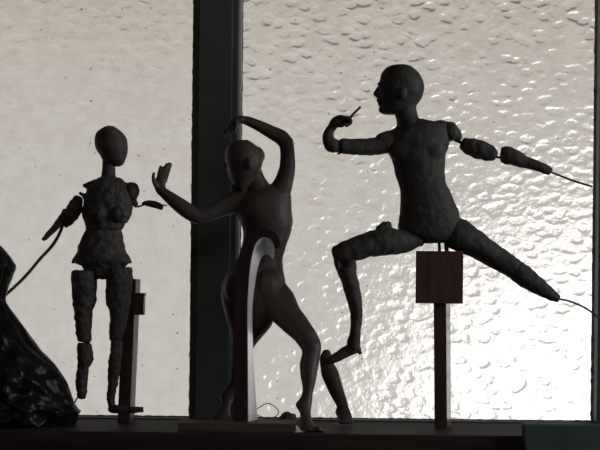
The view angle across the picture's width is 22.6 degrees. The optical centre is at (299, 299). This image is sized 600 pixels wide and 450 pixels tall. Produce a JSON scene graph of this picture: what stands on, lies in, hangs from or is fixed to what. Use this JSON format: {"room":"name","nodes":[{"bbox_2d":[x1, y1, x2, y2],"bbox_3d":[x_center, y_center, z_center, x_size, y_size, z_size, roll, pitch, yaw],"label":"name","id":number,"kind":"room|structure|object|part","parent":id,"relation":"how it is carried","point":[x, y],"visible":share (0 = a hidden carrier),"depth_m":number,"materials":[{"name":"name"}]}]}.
{"room":"art studio","nodes":[
{"label":"art studio","id":0,"kind":"room"},
{"bbox_3d":[-0.049,-0.125,1.630,3.100,2.500,0.140,1,0,0],"label":"wall","id":1,"kind":"structure","parent":0,"visible":0},
{"bbox_2d":[0,419,523,449],"bbox_3d":[-0.102,0.140,1.502,1.300,0.030,0.174,1,0,0],"label":"windowsill","id":2,"kind":"structure","parent":1,"relation":"attached to","point":[86,434],"depth_m":1.42,"materials":[{"name":"brown wood"}]},
{"bbox_2d":[0,246,80,427],"bbox_3d":[-0.311,0.032,1.488,0.187,0.182,0.117,1,0,-9],"label":"cloth","id":3,"kind":"object","parent":2,"relation":"on","point":[34,393],"visible":1,"depth_m":1.46,"materials":[{"name":"black fabric"}]},
{"bbox_2d":[117,279,145,422],"bbox_3d":[-0.170,0.051,1.524,0.027,0.146,0.036,1,0,0],"label":"post","id":4,"kind":"object","parent":2,"relation":"on","point":[127,377],"visible":0.86,"depth_m":1.51,"materials":[{"name":"brown wood"}]},
{"bbox_2d":[7,126,166,413],"bbox_3d":[-0.219,-0.031,1.499,0.172,0.285,0.071,1,0,0],"label":"mannequin","id":5,"kind":"object","parent":4,"relation":"attached to","point":[108,203],"visible":0.98,"depth_m":1.48},
{"bbox_3d":[-0.225,-0.088,1.488,0.019,0.033,0.015,1,0,0],"label":"arm","id":6,"kind":"part","parent":5,"relation":"part of","materials":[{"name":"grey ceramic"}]},
{"bbox_2d":[178,419,295,432],"bbox_3d":[-0.060,0.121,1.447,0.112,0.008,0.050,1,0,0],"label":"wooden board","id":7,"kind":"object","parent":2,"relation":"on","point":[185,425],"visible":0.94,"depth_m":1.42,"materials":[{"name":"brown wood"}]},
{"bbox_2d":[233,229,279,421],"bbox_3d":[-0.042,0.026,1.457,0.044,0.189,0.026,1,0,0],"label":"stand","id":8,"kind":"object","parent":7,"relation":"on","point":[259,243],"visible":0.98,"depth_m":1.44,"materials":[{"name":"brown wood"}]},
{"bbox_2d":[257,403,278,418],"bbox_3d":[-0.034,0.115,1.558,0.025,0.017,0.001,1,0,0],"label":"wire loop","id":9,"kind":"object","parent":7,"relation":"on","point":[265,403],"visible":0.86,"depth_m":1.56,"materials":[{"name":"black metal"}]},
{"bbox_2d":[152,115,324,431],"bbox_3d":[-0.051,-0.028,1.490,0.177,0.308,0.084,1,0,16],"label":"figurine","id":10,"kind":"object","parent":2,"relation":"on","point":[258,204],"visible":0.84,"depth_m":1.48,"materials":[{"name":"brown wood"}]},
{"bbox_2d":[276,411,298,426],"bbox_3d":[-0.013,0.119,1.495,0.024,0.016,0.019,1,0,0],"label":"clay lump","id":11,"kind":"object","parent":2,"relation":"on","point":[286,415],"visible":0.57,"depth_m":1.49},
{"bbox_2d":[320,350,352,423],"bbox_3d":[0.037,0.088,1.517,0.034,0.074,0.040,1,0,0],"label":"sculpted leg","id":12,"kind":"object","parent":2,"relation":"on","point":[330,375],"visible":0.94,"depth_m":1.52,"materials":[{"name":"brown ceramic"}]},
{"bbox_2d":[415,251,462,427],"bbox_3d":[0.139,0.040,1.504,0.047,0.176,0.043,1,0,6],"label":"display stand","id":13,"kind":"object","parent":2,"relation":"on","point":[439,274],"visible":0.96,"depth_m":1.49,"materials":[{"name":"brown wood"}]},
{"bbox_3d":[0.143,0.064,1.507,0.015,0.128,0.036,1,0,13],"label":"post","id":14,"kind":"part","parent":13,"relation":"part of","materials":[{"name":"brown wood"}]},
{"bbox_2d":[322,64,598,364],"bbox_3d":[0.158,-0.085,1.499,0.278,0.298,0.047,1,0,-8],"label":"mannequin","id":15,"kind":"object","parent":13,"relation":"on","point":[417,147],"visible":1,"depth_m":1.48},
{"bbox_3d":[0.067,-0.156,1.484,0.062,0.026,0.021,1,0,-15],"label":"arm","id":16,"kind":"part","parent":15,"relation":"part of","materials":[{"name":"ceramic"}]},
{"bbox_3d":[0.178,-0.150,1.495,0.038,0.023,0.018,1,0,0],"label":"arm","id":17,"kind":"part","parent":15,"relation":"part of","materials":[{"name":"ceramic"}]},
{"bbox_2d":[0,0,599,423],"bbox_3d":[-0.153,-0.210,1.573,1.029,0.670,0.036,1,0,0],"label":"window","id":18,"kind":"structure","parent":1,"relation":"in","point":[171,76],"depth_m":1.58,"materials":[{"name":"glass"}]},
{"bbox_3d":[-0.365,-0.189,1.587,0.511,0.624,0.004,1,0,0],"label":"glass pane","id":19,"kind":"part","parent":18,"relation":"part of","materials":[{"name":"glass"}]},
{"bbox_3d":[0.123,-0.184,1.587,0.382,0.624,0.004,1,0,0],"label":"glass pane","id":20,"kind":"part","parent":18,"relation":"part of","materials":[{"name":"glass"}]},
{"bbox_2d":[521,423,599,449],"bbox_3d":[0.378,0.189,1.408,0.341,0.142,0.014,1,0,0],"label":"trim","id":21,"kind":"structure","parent":1,"relation":"attached to","point":[535,436],"depth_m":1.40,"materials":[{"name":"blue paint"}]}
]}

